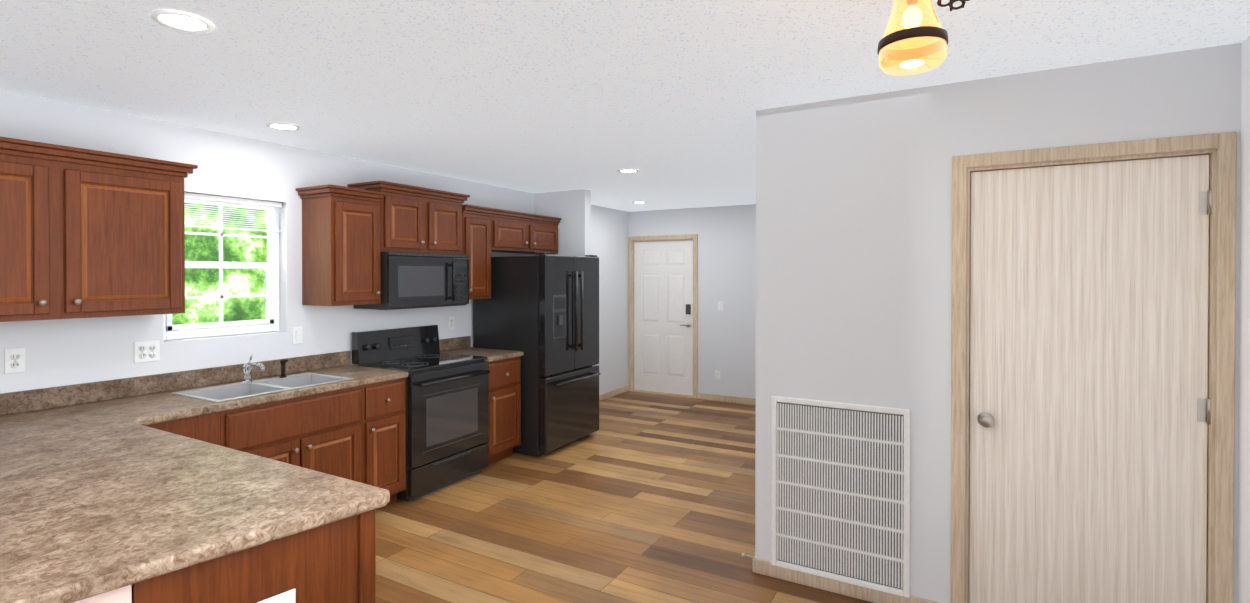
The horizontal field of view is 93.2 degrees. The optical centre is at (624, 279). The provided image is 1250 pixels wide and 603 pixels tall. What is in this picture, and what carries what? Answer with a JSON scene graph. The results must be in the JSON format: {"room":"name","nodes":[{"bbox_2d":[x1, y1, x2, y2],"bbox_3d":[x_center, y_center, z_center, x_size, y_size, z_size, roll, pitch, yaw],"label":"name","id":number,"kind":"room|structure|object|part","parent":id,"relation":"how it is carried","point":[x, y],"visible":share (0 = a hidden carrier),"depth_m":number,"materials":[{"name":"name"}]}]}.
{"room":"kitchen","nodes":[
{"label":"kitchen","id":0,"kind":"room"},
{"bbox_2d":[0,90,627,411],"bbox_3d":[-2.523,0.324,3.647,0.156,2.440,10.512,0,0,29],"label":"wall","id":1,"kind":"structure","parent":0,"point":[61,352],"depth_m":3.71,"materials":[{"name":"white paint"}]},
{"bbox_2d":[4,348,24,373],"bbox_3d":[-2.899,0.385,2.808,0.009,0.116,0.072,0,0,29],"label":"outlet","id":2,"kind":"object","parent":1,"relation":"attached to","point":[14,360],"visible":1,"depth_m":2.80,"materials":[{"name":"white plastic"}]},
{"bbox_2d":[0,137,197,321],"bbox_3d":[-2.713,-0.215,2.763,0.370,0.791,1.120,0,0,29],"label":"upper cabinet","id":3,"kind":"object","parent":1,"relation":"attached to","point":[86,233],"visible":1,"depth_m":2.78,"materials":[{"name":"brown wood"}]},
{"bbox_2d":[134,340,159,362],"bbox_3d":[-2.642,0.397,3.266,0.009,0.116,0.118,0,0,29],"label":"outlet","id":4,"kind":"object","parent":1,"relation":"attached to","point":[146,351],"visible":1,"depth_m":3.26,"materials":[{"name":"white plastic"}]},
{"bbox_2d":[163,199,279,339],"bbox_3d":[-2.530,-0.084,3.696,0.083,0.861,0.701,0,0,29],"label":"window","id":5,"kind":"structure","parent":1,"relation":"in","point":[269,323],"depth_m":3.74,"materials":[{"name":"white plastic"}]},
{"bbox_2d":[184,192,281,231],"bbox_3d":[-2.477,-0.239,3.665,0.043,0.547,0.685,0,0,29],"label":"window blind","id":6,"kind":"object","parent":5,"relation":"attached to","point":[245,202],"visible":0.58,"depth_m":3.68,"materials":[{"name":"white plastic"}]},
{"bbox_2d":[0,336,470,415],"bbox_3d":[-2.364,0.577,3.749,0.020,0.102,3.843,0,0,29],"label":"backsplash","id":7,"kind":"structure","parent":1,"relation":"attached to","point":[38,399],"depth_m":3.30,"materials":[{"name":"stone"}]},
{"bbox_2d":[292,326,302,343],"bbox_3d":[-2.222,0.377,4.011,0.012,0.116,0.072,0,0,29],"label":"light switch","id":8,"kind":"object","parent":1,"relation":"attached to","point":[297,335],"visible":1,"depth_m":4.01,"materials":[{"name":"white plastic"}]},
{"bbox_2d":[296,184,384,305],"bbox_3d":[-1.964,-0.224,4.097,0.370,0.791,0.430,0,0,29],"label":"upper cabinet","id":9,"kind":"object","parent":1,"relation":"attached to","point":[341,245],"visible":1,"depth_m":3.98,"materials":[{"name":"brown wood"}]},
{"bbox_2d":[347,180,469,254],"bbox_3d":[-1.662,-0.455,4.632,0.370,0.496,0.884,0,0,29],"label":"upper cabinet","id":10,"kind":"object","parent":1,"relation":"attached to","point":[415,219],"visible":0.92,"depth_m":4.49,"materials":[{"name":"brown wood"}]},
{"bbox_2d":[354,251,468,309],"bbox_3d":[-1.627,0.004,4.616,0.447,0.417,0.790,0,0,29],"label":"microwave","id":11,"kind":"object","parent":10,"relation":"attached to","point":[410,280],"visible":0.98,"depth_m":4.44,"materials":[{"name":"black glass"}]},
{"bbox_2d":[448,316,453,329],"bbox_3d":[-1.537,0.384,5.232,0.009,0.116,0.072,0,0,29],"label":"outlet","id":12,"kind":"object","parent":1,"relation":"attached to","point":[450,323],"visible":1,"depth_m":5.23,"materials":[{"name":"white plastic"}]},
{"bbox_2d":[462,204,494,298],"bbox_3d":[-1.381,-0.231,5.133,0.370,0.791,0.343,0,0,29],"label":"upper cabinet","id":13,"kind":"object","parent":1,"relation":"attached to","point":[476,234],"visible":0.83,"depth_m":5.05,"materials":[{"name":"brown wood"}]},
{"bbox_2d":[491,209,561,253],"bbox_3d":[-1.050,-0.450,5.720,0.370,0.361,1.001,0,0,29],"label":"upper cabinet","id":14,"kind":"object","parent":1,"relation":"attached to","point":[517,232],"visible":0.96,"depth_m":5.59,"materials":[{"name":"brown wood"}]},
{"bbox_2d":[599,385,628,400],"bbox_3d":[-0.428,1.483,7.208,0.015,0.075,1.940,0,0,29],"label":"baseboard","id":15,"kind":"structure","parent":1,"relation":"attached to","point":[624,389],"depth_m":7.69,"materials":[{"name":"brown wood"}]},
{"bbox_2d":[534,189,590,255],"bbox_3d":[-0.656,0.307,6.153,0.644,2.440,0.110,0,0,29],"label":"wall","id":16,"kind":"structure","parent":0,"point":[571,209],"depth_m":6.03,"materials":[{"name":"white paint"}]},
{"bbox_2d":[375,391,872,602],"bbox_3d":[-0.354,1.583,2.437,5.141,0.060,10.512,0,0,29],"label":"floor","id":17,"kind":"structure","parent":0,"point":[640,497],"depth_m":3.74,"materials":[{"name":"brown wood"}]},
{"bbox_2d":[73,584,131,602],"bbox_3d":[-2.210,1.121,1.742,2.254,0.872,0.388,0,0,29],"label":"wall","id":18,"kind":"structure","parent":17,"relation":"on","point":[122,595],"depth_m":1.33,"materials":[{"name":"beige paint"}]},
{"bbox_2d":[132,509,375,602],"bbox_3d":[-1.197,1.121,1.736,0.727,0.872,0.587,0,0,29],"label":"base cabinet","id":19,"kind":"object","parent":17,"relation":"on","point":[334,562],"visible":0.21,"depth_m":1.54,"materials":[{"name":"brown wood"}]},
{"bbox_2d":[257,589,295,602],"bbox_3d":[-0.940,0.904,1.573,0.009,0.116,0.118,0,1,40],"label":"outlet","id":20,"kind":"object","parent":19,"relation":"attached to","point":[289,596],"visible":1,"depth_m":1.59,"materials":[{"name":"white plastic"}]},
{"bbox_2d":[145,378,405,509],"bbox_3d":[-2.134,1.109,3.489,0.642,0.872,1.608,0,0,29],"label":"base cabinet","id":21,"kind":"object","parent":17,"relation":"on","point":[357,434],"visible":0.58,"depth_m":3.55,"materials":[{"name":"brown wood"}]},
{"bbox_2d":[0,403,127,434],"bbox_3d":[-2.729,0.658,2.357,0.360,0.040,1.042,0,0,29],"label":"countertop","id":22,"kind":"structure","parent":21,"relation":"on","point":[89,411],"depth_m":2.73,"materials":[{"name":"stone"}]},
{"bbox_2d":[0,415,389,602],"bbox_3d":[-1.724,0.662,1.788,1.770,0.040,1.050,0,0,29],"label":"countertop","id":23,"kind":"structure","parent":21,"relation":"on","point":[98,497],"depth_m":1.70,"materials":[{"name":"stone"}]},
{"bbox_2d":[0,365,407,434],"bbox_3d":[-2.394,0.653,3.060,0.644,0.040,2.612,0,0,29],"label":"countertop","id":24,"kind":"structure","parent":21,"relation":"on","point":[167,406],"depth_m":3.12,"materials":[{"name":"stone"}]},
{"bbox_2d":[242,354,264,383],"bbox_3d":[-2.222,0.539,3.546,0.208,0.169,0.064,0,0,29],"label":"sink faucet","id":25,"kind":"object","parent":24,"relation":"on","point":[247,367],"visible":1,"depth_m":3.56,"materials":[{"name":"silver metal"}]},
{"bbox_2d":[172,372,353,401],"bbox_3d":[-2.118,0.703,3.510,0.480,0.156,0.795,0,0,29],"label":"double-bowl sink","id":26,"kind":"object","parent":24,"relation":"in","point":[226,392],"visible":0.46,"depth_m":3.52,"materials":[{"name":"silver metal"}]},
{"bbox_2d":[280,359,288,377],"bbox_3d":[-2.169,0.565,3.764,0.071,0.116,0.040,0,0,29],"label":"soap dispenser","id":27,"kind":"object","parent":26,"relation":"on","point":[283,363],"visible":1,"depth_m":3.76,"materials":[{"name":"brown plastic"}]},
{"bbox_2d":[352,325,489,501],"bbox_3d":[-1.524,0.961,4.521,0.690,1.155,0.778,0,0,29],"label":"range","id":28,"kind":"object","parent":17,"relation":"on","point":[447,416],"visible":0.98,"depth_m":4.38,"materials":[{"name":"black metal"}]},
{"bbox_2d":[486,356,520,464],"bbox_3d":[-1.246,1.099,5.069,0.642,0.872,0.438,0,0,29],"label":"base cabinet","id":29,"kind":"object","parent":17,"relation":"on","point":[504,408],"visible":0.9,"depth_m":4.93,"materials":[{"name":"brown wood"}]},
{"bbox_2d":[440,347,523,361],"bbox_3d":[-1.262,0.640,5.078,0.638,0.040,0.450,0,0,29],"label":"countertop","id":30,"kind":"structure","parent":29,"relation":"on","point":[491,354],"depth_m":5.04,"materials":[{"name":"stone"}]},
{"bbox_2d":[473,252,600,456],"bbox_3d":[-0.794,0.646,5.595,0.892,1.770,0.873,0,0,29],"label":"refrigerator","id":31,"kind":"object","parent":17,"relation":"on","point":[541,311],"visible":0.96,"depth_m":5.23,"materials":[{"name":"black metal"}]},
{"bbox_2d":[0,0,1249,211],"bbox_3d":[-0.354,-0.917,2.419,5.141,0.060,10.512,0,0,29],"label":"ceiling","id":32,"kind":"structure","parent":0,"point":[666,98],"depth_m":2.46,"materials":[{"name":"paint"}]},
{"bbox_2d":[151,9,214,33],"bbox_3d":[-1.506,-0.879,2.017,0.176,0.010,0.176,0,0,29],"label":"recessed light","id":33,"kind":"object","parent":32,"relation":"in","point":[182,21],"visible":0.96,"depth_m":2.01,"materials":[{"name":"white plastic"}]},
{"bbox_2d":[266,122,300,130],"bbox_3d":[-1.984,-0.889,3.432,0.176,0.010,0.176,0,0,29],"label":"recessed light","id":34,"kind":"object","parent":32,"relation":"in","point":[283,126],"visible":1,"depth_m":3.42,"materials":[{"name":"white plastic"}]},
{"bbox_2d":[617,169,638,172],"bbox_3d":[0.026,-0.899,4.884,0.176,0.010,0.176,0,0,29],"label":"recessed light","id":35,"kind":"object","parent":32,"relation":"in","point":[628,170],"visible":1,"depth_m":4.87,"materials":[{"name":"white plastic"}]},
{"bbox_2d":[877,0,968,75],"bbox_3d":[0.851,-0.739,1.657,0.264,0.285,0.183,0,0,29],"label":"ceiling light fixture","id":36,"kind":"object","parent":32,"relation":"attached to","point":[912,19],"visible":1,"depth_m":1.65,"materials":[{"name":"yellow glass"}]},
{"bbox_2d":[628,204,755,397],"bbox_3d":[1.433,0.299,7.361,3.101,2.440,0.140,0,0,29],"label":"wall","id":37,"kind":"structure","parent":0,"point":[727,277],"depth_m":7.40,"materials":[{"name":"white paint"}]},
{"bbox_2d":[634,240,692,395],"bbox_3d":[0.504,0.490,7.835,0.870,2.012,0.094,0,0,29],"label":"entry door","id":38,"kind":"structure","parent":37,"relation":"in","point":[663,316],"depth_m":7.83,"materials":[{"name":"white paint"}]},
{"bbox_2d":[629,234,697,397],"bbox_3d":[0.519,0.464,7.854,1.008,2.103,0.134,0,0,29],"label":"door frame","id":39,"kind":"structure","parent":37,"relation":"attached to","point":[633,239],"depth_m":7.77,"materials":[{"name":"brown wood"}]},
{"bbox_2d":[715,370,719,379],"bbox_3d":[1.162,1.198,7.433,0.072,0.116,0.009,0,0,29],"label":"outlet","id":40,"kind":"object","parent":37,"relation":"attached to","point":[717,374],"visible":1,"depth_m":7.43,"materials":[{"name":"white plastic"}]},
{"bbox_2d":[718,301,722,310],"bbox_3d":[1.195,0.329,7.407,0.072,0.116,0.012,0,0,29],"label":"light switch","id":41,"kind":"object","parent":37,"relation":"attached to","point":[720,305],"visible":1,"depth_m":7.40,"materials":[{"name":"white plastic"}]},
{"bbox_2d":[698,393,755,404],"bbox_3d":[1.769,1.483,7.093,1.925,0.075,0.012,0,0,29],"label":"baseboard","id":42,"kind":"structure","parent":37,"relation":"attached to","point":[717,397],"depth_m":7.36,"materials":[{"name":"brown wood"}]},
{"bbox_2d":[753,556,755,572],"bbox_3d":[1.659,1.499,4.866,0.018,0.075,4.002,0,0,29],"label":"baseboard","id":43,"kind":"structure","parent":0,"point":[754,559],"depth_m":3.12,"materials":[{"name":"brown wood"}]},
{"bbox_2d":[756,558,940,602],"bbox_3d":[1.095,1.512,2.911,0.881,0.075,0.040,0,0,29],"label":"baseboard","id":44,"kind":"structure","parent":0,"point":[764,567],"depth_m":2.93,"materials":[{"name":"brown wood"}]},
{"bbox_2d":[968,282,969,602],"bbox_3d":[1.799,0.328,3.083,1.730,2.440,0.780,0,0,29],"label":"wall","id":45,"kind":"structure","parent":0,"point":[969,417],"depth_m":2.75,"materials":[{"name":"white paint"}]},
{"bbox_2d":[950,132,1236,602],"bbox_3d":[1.909,0.498,2.495,0.930,2.108,0.134,0,0,29],"label":"trim","id":46,"kind":"structure","parent":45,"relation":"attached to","point":[1221,380],"depth_m":2.27,"materials":[{"name":"brown wood"}]},
{"bbox_2d":[755,43,1241,602],"bbox_3d":[1.522,0.331,2.713,1.850,2.440,0.136,0,0,29],"label":"wall","id":47,"kind":"structure","parent":0,"point":[853,249],"depth_m":2.81,"materials":[{"name":"white paint"}]},
{"bbox_3d":[1.046,1.044,2.916,0.652,0.880,0.015,0,0,29],"label":"return air vent grille","id":48,"kind":"part","parent":47,"relation":"part of","materials":[{"name":"white metal"}]},
{"bbox_2d":[969,155,1211,602],"bbox_3d":[1.893,0.531,2.449,0.801,2.027,0.108,0,0,29],"label":"closet door","id":49,"kind":"structure","parent":47,"relation":"attached to","point":[1090,413],"depth_m":2.45,"materials":[{"name":"white wood"}]},
{"bbox_2d":[1238,36,1249,602],"bbox_3d":[0.823,0.353,-0.540,0.120,2.440,6.492,0,0,29],"label":"wall","id":50,"kind":"structure","parent":0,"point":[1244,494],"depth_m":2.17,"materials":[{"name":"white paint"}]},
{"label":"outside","id":51,"kind":"structure","parent":0,"visible":0},
{"bbox_2d":[172,203,266,324],"bbox_3d":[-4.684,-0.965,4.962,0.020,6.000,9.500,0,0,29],"label":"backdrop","id":52,"kind":"structure","parent":51,"point":[229,279],"depth_m":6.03,"materials":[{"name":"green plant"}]}
]}

